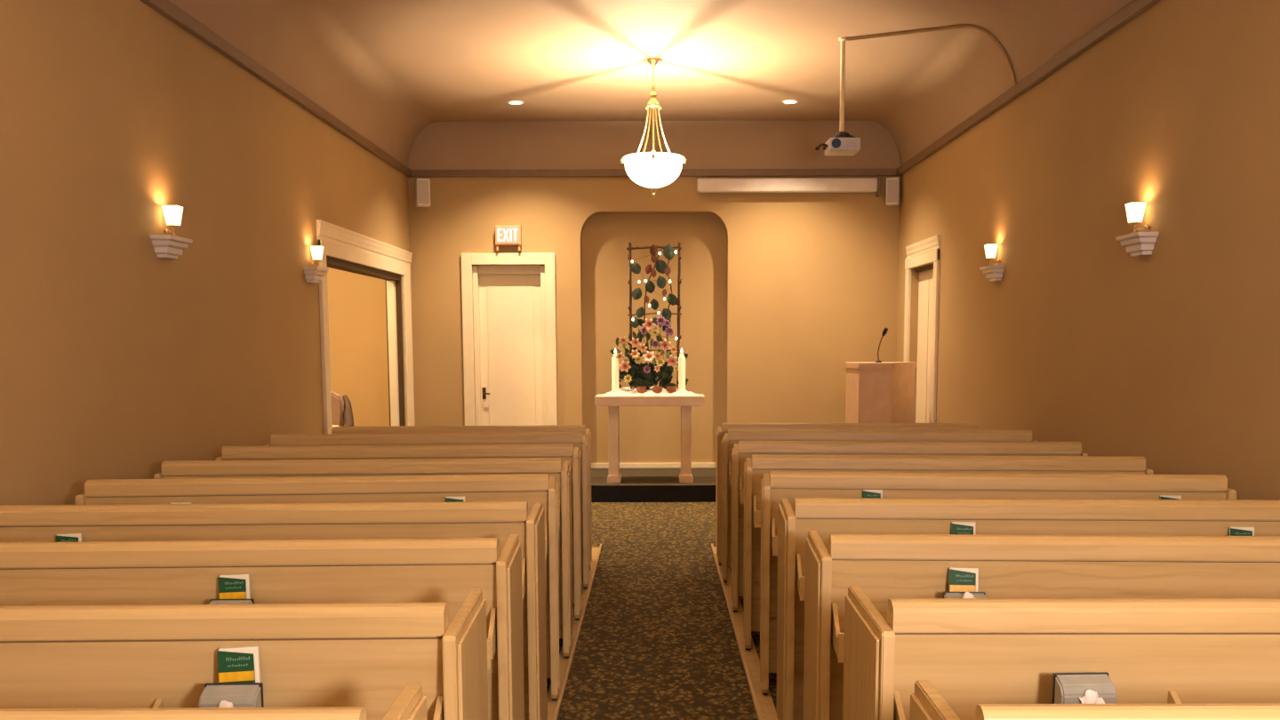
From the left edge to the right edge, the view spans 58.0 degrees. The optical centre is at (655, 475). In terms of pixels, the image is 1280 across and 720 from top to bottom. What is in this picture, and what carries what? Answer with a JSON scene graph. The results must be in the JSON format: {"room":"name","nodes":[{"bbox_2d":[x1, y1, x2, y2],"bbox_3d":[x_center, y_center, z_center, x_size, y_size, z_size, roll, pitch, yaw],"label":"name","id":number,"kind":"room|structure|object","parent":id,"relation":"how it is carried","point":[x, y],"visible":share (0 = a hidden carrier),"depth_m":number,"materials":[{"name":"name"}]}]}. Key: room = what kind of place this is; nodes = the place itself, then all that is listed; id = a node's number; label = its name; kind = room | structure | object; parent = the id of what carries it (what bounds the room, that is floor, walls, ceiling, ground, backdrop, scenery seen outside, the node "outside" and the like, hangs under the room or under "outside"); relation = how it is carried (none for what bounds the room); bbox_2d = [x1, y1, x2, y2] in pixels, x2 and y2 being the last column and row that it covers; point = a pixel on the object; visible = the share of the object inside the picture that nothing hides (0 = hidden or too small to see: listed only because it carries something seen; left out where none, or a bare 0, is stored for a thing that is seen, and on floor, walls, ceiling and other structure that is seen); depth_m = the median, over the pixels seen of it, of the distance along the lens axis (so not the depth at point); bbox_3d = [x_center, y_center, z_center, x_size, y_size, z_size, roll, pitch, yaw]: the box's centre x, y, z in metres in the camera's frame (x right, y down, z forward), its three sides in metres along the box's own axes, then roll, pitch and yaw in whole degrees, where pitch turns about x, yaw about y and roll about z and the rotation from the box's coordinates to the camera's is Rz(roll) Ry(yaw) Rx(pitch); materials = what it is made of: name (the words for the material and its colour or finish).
{"room":"house of worship","nodes":[
{"label":"house of worship","id":0,"kind":"room"},
{"bbox_2d":[0,0,415,505],"bbox_3d":[-2.568,-0.784,5.475,0.160,3.300,13.260,0,7,0],"label":"wall","id":1,"kind":"structure","parent":0,"point":[119,360],"depth_m":5.62,"materials":[{"name":"beige paint"}]},
{"bbox_2d":[149,205,192,259],"bbox_3d":[-2.440,-1.224,5.816,0.105,0.257,0.284,0,7,0],"label":"wall sconce","id":2,"kind":"object","parent":1,"relation":"attached to","point":[166,246],"visible":1,"depth_m":5.78,"materials":[{"name":"white paint"}]},
{"bbox_2d":[149,234,192,259],"bbox_3d":[-2.438,-1.148,5.825,0.102,0.104,0.284,0,7,0],"label":"shelf","id":3,"kind":"object","parent":2,"relation":"attached to","point":[166,246],"depth_m":5.76,"materials":[{"name":"white paint"}]},
{"bbox_2d":[140,0,411,177],"bbox_3d":[-2.470,-2.279,5.170,0.045,0.070,13.000,0,7,0],"label":"trim","id":4,"kind":"structure","parent":1,"relation":"attached to","point":[166,8],"depth_m":7.17,"materials":[{"name":"beige paint"}]},
{"bbox_2d":[303,246,328,283],"bbox_3d":[-2.440,-1.513,8.290,0.105,0.257,0.284,0,7,0],"label":"wall sconce","id":5,"kind":"object","parent":1,"relation":"attached to","point":[314,275],"visible":1,"depth_m":8.25,"materials":[{"name":"white paint"}]},
{"bbox_2d":[303,266,328,283],"bbox_3d":[-2.439,-1.437,8.299,0.102,0.104,0.284,0,7,0],"label":"shelf","id":6,"kind":"object","parent":5,"relation":"attached to","point":[314,275],"depth_m":8.21,"materials":[{"name":"white paint"}]},
{"bbox_2d":[326,256,400,279],"bbox_3d":[-2.563,-1.778,9.965,0.135,0.050,2.690,0,7,0],"label":"trim","id":7,"kind":"structure","parent":1,"relation":"attached to","point":[331,262],"depth_m":9.85,"materials":[{"name":"brown wood"}]},
{"bbox_2d":[316,219,412,276],"bbox_3d":[-2.474,-1.940,10.077,0.034,0.245,3.210,0,7,0],"label":"trim","id":8,"kind":"structure","parent":1,"relation":"attached to","point":[340,243],"depth_m":9.65,"materials":[{"name":"beige paint"}]},
{"bbox_2d":[317,238,414,433],"bbox_3d":[-2.473,-0.804,10.165,0.030,2.250,3.120,0,7,0],"label":"trim","id":9,"kind":"structure","parent":1,"relation":"attached to","point":[406,297],"depth_m":8.74,"materials":[{"name":"beige paint"}]},
{"bbox_2d":[386,280,399,425],"bbox_3d":[-2.578,-0.868,11.374,0.070,2.075,0.078,0,7,0],"label":"door","id":10,"kind":"structure","parent":1,"relation":"in","point":[390,284],"depth_m":11.30,"materials":[{"name":"beige paint"}]},
{"bbox_2d":[384,280,405,425],"bbox_3d":[-2.568,-0.870,11.419,0.151,2.090,0.012,0,7,0],"label":"trim","id":11,"kind":"structure","parent":1,"relation":"attached to","point":[398,296],"depth_m":11.37,"materials":[{"name":"white wood"}]},
{"bbox_2d":[326,266,389,426],"bbox_3d":[-4.427,-1.480,13.191,3.554,2.900,0.150,0,7,0],"label":"wall","id":12,"kind":"structure","parent":0,"point":[356,302],"depth_m":13.11,"materials":[{"name":"paint"}]},
{"bbox_2d":[168,0,1133,167],"bbox_3d":[-0.017,-2.664,5.050,5.352,0.780,13.150,0,7,0],"label":"ceiling","id":13,"kind":"structure","parent":0,"point":[388,70],"depth_m":8.67,"materials":[{"name":"paint"}]},
{"bbox_2d":[507,100,523,104],"bbox_3d":[-1.292,-3.430,10.630,0.150,0.008,0.150,0,7,0],"label":"recessed light","id":14,"kind":"object","parent":13,"relation":"in","point":[515,102],"visible":1,"depth_m":10.62,"materials":[{"name":"white paint"}]},
{"bbox_2d":[619,58,687,197],"bbox_3d":[-0.020,-2.727,9.095,0.490,1.055,0.490,6,9,45],"label":"chandelier","id":15,"kind":"object","parent":13,"relation":"hanging from","point":[652,170],"visible":1,"depth_m":9.00,"materials":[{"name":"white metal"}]},
{"bbox_2d":[782,99,798,103],"bbox_3d":[1.234,-3.436,10.623,0.150,0.008,0.150,0,7,0],"label":"recessed light","id":16,"kind":"object","parent":13,"relation":"in","point":[788,101],"visible":1,"depth_m":10.61,"materials":[{"name":"white paint"}]},
{"bbox_2d":[815,37,860,155],"bbox_3d":[1.326,-2.776,8.454,0.324,0.815,0.282,0,7,0],"label":"ceiling projector","id":17,"kind":"object","parent":13,"relation":"hanging from","point":[844,143],"visible":1,"depth_m":8.42,"materials":[{"name":"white plastic"}]},
{"bbox_2d":[847,140,856,146],"bbox_3d":[1.419,-2.405,8.377,0.070,0.045,0.005,0,7,0],"label":"vent grille","id":18,"kind":"object","parent":17,"relation":"attached to","point":[850,143],"depth_m":8.38,"materials":[{"name":"grey plastic"}]},
{"bbox_2d":[846,24,1015,85],"bbox_3d":[1.936,-2.914,8.150,1.221,0.472,0.089,4,8,29],"label":"conduit","id":19,"kind":"object","parent":13,"relation":"attached to","point":[979,28],"visible":0.96,"depth_m":8.08,"materials":[{"name":"beige metal"}]},
{"bbox_2d":[581,214,726,463],"bbox_3d":[-0.017,-1.466,12.112,2.097,3.100,0.100,0,7,0],"label":"alcove","id":20,"kind":"structure","parent":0,"point":[647,434],"depth_m":12.05,"materials":[{"name":"beige paint"}]},
{"bbox_2d":[591,463,716,468],"bbox_3d":[-0.014,-0.106,12.208,1.497,0.055,0.025,0,7,0],"label":"baseboard","id":21,"kind":"structure","parent":20,"relation":"attached to","point":[593,465],"depth_m":12.20,"materials":[{"name":"beige paint"}]},
{"bbox_2d":[591,468,716,502],"bbox_3d":[0.000,0.085,11.508,2.000,0.158,1.460,0,7,0],"label":"step","id":22,"kind":"structure","parent":0,"point":[636,484],"depth_m":10.80,"materials":[{"name":"carpet"}]},
{"bbox_2d":[594,393,704,482],"bbox_3d":[-0.058,-0.361,11.103,1.030,0.822,0.460,0,7,0],"label":"altar table","id":23,"kind":"object","parent":22,"relation":"on","point":[613,404],"visible":0.99,"depth_m":10.91,"materials":[{"name":"paint"}]},
{"bbox_2d":[600,385,699,396],"bbox_3d":[-0.059,-0.813,11.051,0.940,0.088,0.357,0,7,0],"label":"cloth","id":24,"kind":"object","parent":23,"relation":"on","point":[626,391],"visible":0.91,"depth_m":10.93,"materials":[{"name":"white fabric"}]},
{"bbox_2d":[611,348,618,392],"bbox_3d":[-0.386,-0.984,10.970,0.068,0.447,0.068,0,7,0],"label":"pillar candle","id":25,"kind":"object","parent":24,"relation":"on","point":[614,361],"visible":0.98,"depth_m":10.94,"materials":[{"name":"beige wax"}]},
{"bbox_2d":[609,315,687,393],"bbox_3d":[-0.065,-1.138,10.961,0.748,0.753,0.173,0,7,0],"label":"flower arrangement","id":26,"kind":"object","parent":24,"relation":"on","point":[641,376],"visible":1,"depth_m":10.94,"materials":[{"name":"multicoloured plant"}]},
{"bbox_2d":[626,242,681,389],"bbox_3d":[-0.015,-1.491,11.021,0.523,1.440,0.084,0,7,0],"label":"trellis","id":27,"kind":"object","parent":24,"relation":"on","point":[661,267],"visible":0.94,"depth_m":10.98,"materials":[{"name":"brown wood"}]},
{"bbox_2d":[631,250,677,339],"bbox_3d":[-0.016,-1.708,10.960,0.436,0.837,0.021,0,7,0],"label":"string lights","id":28,"kind":"object","parent":27,"relation":"attached to","point":[669,281],"visible":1,"depth_m":10.95,"materials":[{"name":"white plastic"}]},
{"bbox_2d":[678,349,685,391],"bbox_3d":[0.244,-0.986,10.970,0.068,0.447,0.068,0,7,0],"label":"pillar candle","id":29,"kind":"object","parent":24,"relation":"on","point":[681,359],"visible":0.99,"depth_m":10.94,"materials":[{"name":"beige wax"}]},
{"bbox_2d":[408,120,900,425],"bbox_3d":[-0.015,-1.793,11.894,5.272,3.800,0.256,0,7,0],"label":"wall","id":30,"kind":"structure","parent":0,"point":[812,278],"depth_m":11.70,"materials":[{"name":"beige paint"}]},
{"bbox_2d":[415,178,430,207],"bbox_3d":[-2.332,-2.820,11.531,0.130,0.265,0.176,-3,7,-20],"label":"wall speaker","id":31,"kind":"object","parent":30,"relation":"attached to","point":[422,186],"visible":1,"depth_m":11.45,"materials":[{"name":"white paint"}]},
{"bbox_2d":[417,180,429,203],"bbox_3d":[-2.303,-2.811,11.452,0.104,0.225,0.007,-3,7,-20],"label":"grille","id":32,"kind":"object","parent":31,"relation":"attached to","point":[423,186],"depth_m":11.45,"materials":[{"name":"grey plastic"}]},
{"bbox_2d":[495,224,521,250],"bbox_3d":[-1.488,-2.393,11.651,0.260,0.250,0.089,0,7,0],"label":"exit sign","id":33,"kind":"object","parent":30,"relation":"attached to","point":[505,235],"visible":1,"depth_m":11.61,"materials":[{"name":"plastic"}]},
{"bbox_2d":[461,253,557,425],"bbox_3d":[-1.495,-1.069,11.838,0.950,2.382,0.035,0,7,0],"label":"trim","id":34,"kind":"structure","parent":30,"relation":"attached to","point":[468,260],"depth_m":11.76,"materials":[{"name":"beige paint"}]},
{"bbox_2d":[479,274,542,425],"bbox_3d":[-1.495,-0.986,11.962,0.640,2.167,0.108,0,7,0],"label":"door","id":35,"kind":"structure","parent":30,"relation":"in","point":[509,305],"depth_m":11.94,"materials":[{"name":"beige paint"}]},
{"bbox_2d":[411,168,896,177],"bbox_3d":[-0.018,-3.038,11.603,4.862,0.070,0.045,0,7,0],"label":"trim","id":36,"kind":"structure","parent":30,"relation":"attached to","point":[612,172],"depth_m":11.58,"materials":[{"name":"beige paint"}]},
{"bbox_2d":[696,176,880,197],"bbox_3d":[1.327,-2.888,11.581,1.830,0.180,0.125,0,7,0],"label":"projection screen","id":37,"kind":"object","parent":30,"relation":"attached to","point":[781,185],"visible":1,"depth_m":11.52,"materials":[{"name":"white paint"}]},
{"bbox_2d":[885,176,900,206],"bbox_3d":[2.371,-2.834,11.551,0.130,0.265,0.176,2,7,17],"label":"wall speaker","id":38,"kind":"object","parent":30,"relation":"attached to","point":[892,197],"visible":1,"depth_m":11.47,"materials":[{"name":"white paint"}]},
{"bbox_2d":[887,179,897,202],"bbox_3d":[2.346,-2.825,11.471,0.104,0.225,0.007,2,7,17],"label":"grille","id":39,"kind":"object","parent":38,"relation":"attached to","point":[892,184],"depth_m":11.47,"materials":[{"name":"grey plastic"}]},
{"bbox_2d":[546,502,776,719],"bbox_3d":[-0.008,0.895,5.692,5.052,0.100,13.300,0,7,0],"label":"floor","id":40,"kind":"structure","parent":0,"point":[657,640],"depth_m":6.01,"materials":[{"name":"carpet"}]},
{"bbox_2d":[0,682,427,719],"bbox_3d":[-1.344,0.814,1.858,1.888,0.958,0.438,0,7,0],"label":"pew","id":41,"kind":"object","parent":40,"relation":"on","point":[410,704],"visible":1,"depth_m":1.71,"materials":[{"name":"brown wood"}]},
{"bbox_2d":[0,588,487,719],"bbox_3d":[-1.347,0.733,2.553,1.888,0.958,0.547,0,7,-1],"label":"pew","id":42,"kind":"object","parent":40,"relation":"on","point":[349,654],"visible":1,"depth_m":2.38,"materials":[{"name":"brown wood"}]},
{"bbox_2d":[198,682,263,707],"bbox_3d":[-0.848,0.502,2.300,0.114,0.162,0.076,0,7,-1],"label":"tissue box","id":43,"kind":"object","parent":42,"relation":"in","point":[221,694],"visible":0.52,"depth_m":2.29,"materials":[{"name":"grey cardboard"}]},
{"bbox_2d":[217,645,260,683],"bbox_3d":[-0.848,0.464,2.362,0.091,0.227,0.046,0,7,-1],"label":"booklet","id":44,"kind":"object","parent":42,"relation":"in","point":[235,664],"visible":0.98,"depth_m":2.36,"materials":[{"name":"green paper"}]},
{"bbox_2d":[0,534,524,719],"bbox_3d":[-1.349,0.642,3.332,1.888,0.958,0.547,0,7,-2],"label":"pew","id":45,"kind":"object","parent":40,"relation":"on","point":[361,570],"visible":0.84,"depth_m":3.16,"materials":[{"name":"brown wood"}]},
{"bbox_2d":[208,598,254,604],"bbox_3d":[-1.135,0.414,3.074,0.114,0.159,0.076,0,7,-2],"label":"tissue box","id":46,"kind":"object","parent":45,"relation":"in","point":[251,600],"visible":0.16,"depth_m":3.09,"materials":[{"name":"grey cardboard"}]},
{"bbox_2d":[218,574,250,599],"bbox_3d":[-1.141,0.378,3.137,0.087,0.218,0.046,0,7,-2],"label":"booklet","id":47,"kind":"object","parent":45,"relation":"in","point":[232,586],"visible":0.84,"depth_m":3.13,"materials":[{"name":"green paper"}]},
{"bbox_2d":[0,501,547,719],"bbox_3d":[-1.349,0.556,4.063,1.888,0.958,0.547,0,7,-2],"label":"pew","id":48,"kind":"object","parent":40,"relation":"on","point":[473,519],"visible":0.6,"depth_m":3.88,"materials":[{"name":"brown wood"}]},
{"bbox_2d":[56,533,81,542],"bbox_3d":[-1.946,0.300,3.838,0.087,0.214,0.046,0,7,-2],"label":"booklet","id":49,"kind":"object","parent":48,"relation":"in","point":[68,537],"visible":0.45,"depth_m":3.83,"materials":[{"name":"green paper"}]},
{"bbox_2d":[75,473,559,700],"bbox_3d":[-1.355,0.467,4.826,1.888,0.958,0.547,-1,7,-5],"label":"pew","id":50,"kind":"object","parent":40,"relation":"on","point":[531,488],"visible":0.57,"depth_m":4.65,"materials":[{"name":"brown wood"}]},
{"bbox_2d":[170,502,191,503],"bbox_3d":[-1.882,0.213,4.577,0.080,0.211,0.046,-1,7,-5],"label":"booklet","id":51,"kind":"object","parent":50,"relation":"in","point":[171,502],"visible":0.09,"depth_m":4.58,"materials":[{"name":"white paper"}]},
{"bbox_2d":[445,496,465,502],"bbox_3d":[-0.809,0.196,4.670,0.080,0.219,0.046,-1,7,-5],"label":"booklet","id":52,"kind":"object","parent":50,"relation":"in","point":[462,499],"visible":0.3,"depth_m":4.67,"materials":[{"name":"green paper"}]},
{"bbox_2d":[153,457,573,657],"bbox_3d":[-1.352,0.387,5.510,1.888,0.958,0.547,0,7,-3],"label":"pew","id":53,"kind":"object","parent":40,"relation":"on","point":[171,469],"visible":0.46,"depth_m":5.33,"materials":[{"name":"brown wood"}]},
{"bbox_2d":[215,443,582,620],"bbox_3d":[-1.353,0.301,6.245,1.888,0.958,0.547,0,7,-3],"label":"pew","id":54,"kind":"object","parent":40,"relation":"on","point":[564,451],"visible":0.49,"depth_m":6.06,"materials":[{"name":"brown wood"}]},
{"bbox_2d":[264,432,589,588],"bbox_3d":[-1.357,0.211,7.018,1.888,0.958,0.547,-1,7,-4],"label":"pew","id":55,"kind":"object","parent":40,"relation":"on","point":[577,439],"visible":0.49,"depth_m":6.84,"materials":[{"name":"brown wood"}]},
{"bbox_2d":[331,424,591,569],"bbox_3d":[-1.269,0.141,7.615,1.680,0.958,0.547,0,7,-3],"label":"pew","id":56,"kind":"object","parent":40,"relation":"on","point":[384,429],"visible":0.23,"depth_m":7.42,"materials":[{"name":"brown wood"}]},
{"bbox_2d":[547,544,602,719],"bbox_3d":[-0.436,1.052,3.898,0.053,0.006,9.100,0,7,0],"label":"trim","id":57,"kind":"structure","parent":40,"relation":"on","point":[563,661],"depth_m":5.52,"materials":[{"name":"brown wood"}]},
{"bbox_2d":[711,544,777,719],"bbox_3d":[0.454,1.050,3.898,0.067,0.006,9.100,0,7,0],"label":"trim","id":58,"kind":"structure","parent":40,"relation":"on","point":[766,706],"depth_m":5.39,"materials":[{"name":"brown wood"}]},
{"bbox_2d":[715,423,980,565],"bbox_3d":[1.282,0.116,7.773,1.746,0.958,0.547,0,7,2],"label":"pew","id":59,"kind":"object","parent":40,"relation":"on","point":[720,432],"visible":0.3,"depth_m":7.58,"materials":[{"name":"brown wood"}]},
{"bbox_2d":[721,429,1037,582],"bbox_3d":[1.357,0.185,7.180,1.888,0.958,0.547,0,7,4],"label":"pew","id":60,"kind":"object","parent":40,"relation":"on","point":[732,436],"visible":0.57,"depth_m":7.02,"materials":[{"name":"brown wood"}]},
{"bbox_2d":[845,361,916,423],"bbox_3d":[2.019,-0.367,10.415,0.641,1.300,0.505,1,7,9],"label":"lectern","id":61,"kind":"object","parent":40,"relation":"on","point":[884,392],"visible":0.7,"depth_m":10.18,"materials":[{"name":"brown wood"}]},
{"bbox_2d":[875,328,887,362],"bbox_3d":[2.006,-1.159,10.260,0.118,0.308,0.060,4,8,32],"label":"gooseneck microphone","id":62,"kind":"object","parent":61,"relation":"on","point":[884,332],"visible":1,"depth_m":10.26,"materials":[{"name":"black plastic"}]},
{"bbox_2d":[731,440,1087,612],"bbox_3d":[1.365,0.276,6.397,1.888,0.958,0.547,0,7,4],"label":"pew","id":63,"kind":"object","parent":40,"relation":"on","point":[745,449],"visible":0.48,"depth_m":6.23,"materials":[{"name":"brown wood"}]},
{"bbox_2d":[743,455,1153,649],"bbox_3d":[1.375,0.368,5.617,1.888,0.958,0.547,0,7,4],"label":"pew","id":64,"kind":"object","parent":40,"relation":"on","point":[755,468],"visible":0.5,"depth_m":5.45,"materials":[{"name":"brown wood"}]},
{"bbox_2d":[760,471,1236,695],"bbox_3d":[1.392,0.452,4.894,1.888,0.958,0.547,0,7,5],"label":"pew","id":65,"kind":"object","parent":40,"relation":"on","point":[790,485],"visible":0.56,"depth_m":4.72,"materials":[{"name":"brown wood"}]},
{"bbox_2d":[862,489,882,498],"bbox_3d":[0.887,0.176,4.734,0.080,0.234,0.046,0,7,5],"label":"booklet","id":66,"kind":"object","parent":65,"relation":"in","point":[866,493],"visible":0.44,"depth_m":4.73,"materials":[{"name":"green paper"}]},
{"bbox_2d":[1159,495,1181,499],"bbox_3d":[2.062,0.192,4.632,0.080,0.221,0.046,0,7,5],"label":"booklet","id":67,"kind":"object","parent":65,"relation":"in","point":[1161,497],"visible":0.11,"depth_m":4.63,"materials":[{"name":"paper"}]},
{"bbox_2d":[776,497,1279,719],"bbox_3d":[1.394,0.543,4.118,1.888,0.958,0.547,0,7,3],"label":"pew","id":68,"kind":"object","parent":40,"relation":"on","point":[827,516],"visible":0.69,"depth_m":3.94,"materials":[{"name":"brown wood"}]},
{"bbox_2d":[951,521,975,534],"bbox_3d":[1.046,0.273,3.932,0.080,0.227,0.046,0,7,3],"label":"booklet","id":69,"kind":"object","parent":68,"relation":"in","point":[956,527],"visible":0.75,"depth_m":3.93,"materials":[{"name":"green paper"}]},
{"bbox_2d":[1228,527,1254,535],"bbox_3d":[1.969,0.282,3.884,0.080,0.216,0.046,0,7,3],"label":"booklet","id":70,"kind":"object","parent":68,"relation":"in","point":[1232,531],"visible":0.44,"depth_m":3.88,"materials":[{"name":"green paper"}]},
{"bbox_2d":[803,530,1279,719],"bbox_3d":[1.403,0.629,3.378,1.888,0.958,0.547,0,7,3],"label":"pew","id":71,"kind":"object","parent":40,"relation":"on","point":[884,566],"visible":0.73,"depth_m":3.21,"materials":[{"name":"brown wood"}]},
{"bbox_2d":[948,567,978,591],"bbox_3d":[0.850,0.365,3.200,0.080,0.216,0.046,1,7,2],"label":"booklet","id":72,"kind":"object","parent":71,"relation":"in","point":[960,580],"visible":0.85,"depth_m":3.19,"materials":[{"name":"green paper"}]},
{"bbox_2d":[943,592,986,598],"bbox_3d":[0.842,0.396,3.137,0.114,0.170,0.076,0,7,3],"label":"tissue box","id":73,"kind":"object","parent":71,"relation":"in","point":[946,595],"visible":0.22,"depth_m":3.15,"materials":[{"name":"grey cardboard"}]},
{"bbox_2d":[842,585,1279,719],"bbox_3d":[1.403,0.721,2.594,1.888,0.958,0.547,0,7,0],"label":"pew","id":74,"kind":"object","parent":40,"relation":"on","point":[973,652],"visible":0.98,"depth_m":2.42,"materials":[{"name":"brown wood"}]},
{"bbox_2d":[1051,672,1116,703],"bbox_3d":[0.868,0.491,2.333,0.114,0.169,0.076,0,7,-3],"label":"tissue box","id":75,"kind":"object","parent":74,"relation":"in","point":[1095,687],"visible":0.57,"depth_m":2.32,"materials":[{"name":"grey cardboard"}]},
{"bbox_2d":[909,680,1279,719],"bbox_3d":[1.392,0.806,1.871,1.888,0.958,0.438,0,7,0],"label":"pew","id":76,"kind":"object","parent":40,"relation":"on","point":[926,703],"visible":1,"depth_m":1.71,"materials":[{"name":"brown wood"}]},
{"bbox_2d":[896,0,1279,500],"bbox_3d":[2.544,-0.798,5.475,0.160,3.300,13.260,0,7,0],"label":"wall","id":77,"kind":"structure","parent":0,"point":[1169,356],"depth_m":6.04,"materials":[{"name":"beige paint"}]},
{"bbox_2d":[903,248,940,423],"bbox_3d":[2.449,-0.906,10.753,0.030,2.290,1.270,0,7,0],"label":"trim","id":78,"kind":"structure","parent":77,"relation":"attached to","point":[936,264],"depth_m":10.16,"materials":[{"name":"beige paint"}]},
{"bbox_2d":[904,234,941,269],"bbox_3d":[2.443,-2.043,10.620,0.035,0.220,1.270,0,7,0],"label":"trim","id":79,"kind":"structure","parent":77,"relation":"attached to","point":[922,252],"depth_m":10.51,"materials":[{"name":"beige paint"}]},
{"bbox_2d":[914,264,933,271],"bbox_3d":[2.541,-1.917,10.630,0.100,0.035,1.000,0,7,0],"label":"trim","id":80,"kind":"structure","parent":77,"relation":"attached to","point":[931,266],"depth_m":10.74,"materials":[{"name":"brown wood"}]},
{"bbox_2d":[915,268,933,423],"bbox_3d":[2.550,-0.839,10.756,0.048,2.135,0.990,0,7,0],"label":"door","id":81,"kind":"structure","parent":77,"relation":"in","point":[925,277],"depth_m":10.88,"materials":[{"name":"beige paint"}]},
{"bbox_2d":[979,244,1005,281],"bbox_3d":[2.412,-1.526,8.290,0.105,0.257,0.284,0,7,0],"label":"wall sconce","id":82,"kind":"object","parent":77,"relation":"attached to","point":[994,273],"visible":1,"depth_m":8.25,"materials":[{"name":"white paint"}]},
{"bbox_2d":[979,264,1005,281],"bbox_3d":[2.411,-1.450,8.299,0.102,0.104,0.284,0,7,0],"label":"shelf","id":83,"kind":"object","parent":82,"relation":"attached to","point":[994,273],"depth_m":8.21,"materials":[{"name":"white paint"}]},
{"bbox_2d":[896,0,1160,175],"bbox_3d":[2.438,-2.292,5.170,0.045,0.070,13.000,0,7,0],"label":"trim","id":84,"kind":"structure","parent":77,"relation":"attached to","point":[1135,8],"depth_m":7.22,"materials":[{"name":"beige paint"}]},
{"bbox_2d":[1115,202,1159,256],"bbox_3d":[2.413,-1.234,5.797,0.105,0.257,0.284,0,7,0],"label":"wall sconce","id":85,"kind":"object","parent":77,"relation":"attached to","point":[1136,244],"visible":1,"depth_m":5.76,"materials":[{"name":"white paint"}]},
{"bbox_2d":[1115,232,1159,256],"bbox_3d":[2.412,-1.158,5.806,0.102,0.104,0.284,0,7,0],"label":"shelf","id":86,"kind":"object","parent":85,"relation":"attached to","point":[1136,244],"depth_m":5.74,"materials":[{"name":"white paint"}]},
{"bbox_3d":[-4.367,0.396,10.063,3.664,0.099,6.900,0,7,0],"label":"floor","id":87,"kind":"structure","parent":0,"visible":0},
{"bbox_2d":[330,392,353,426],"bbox_3d":[-3.210,-0.296,11.048,0.702,1.038,0.621,0,7,0],"label":"armchair","id":88,"kind":"object","parent":87,"relation":"on","point":[341,412],"visible":0.23,"depth_m":11.15,"materials":[{"name":"beige fabric"}]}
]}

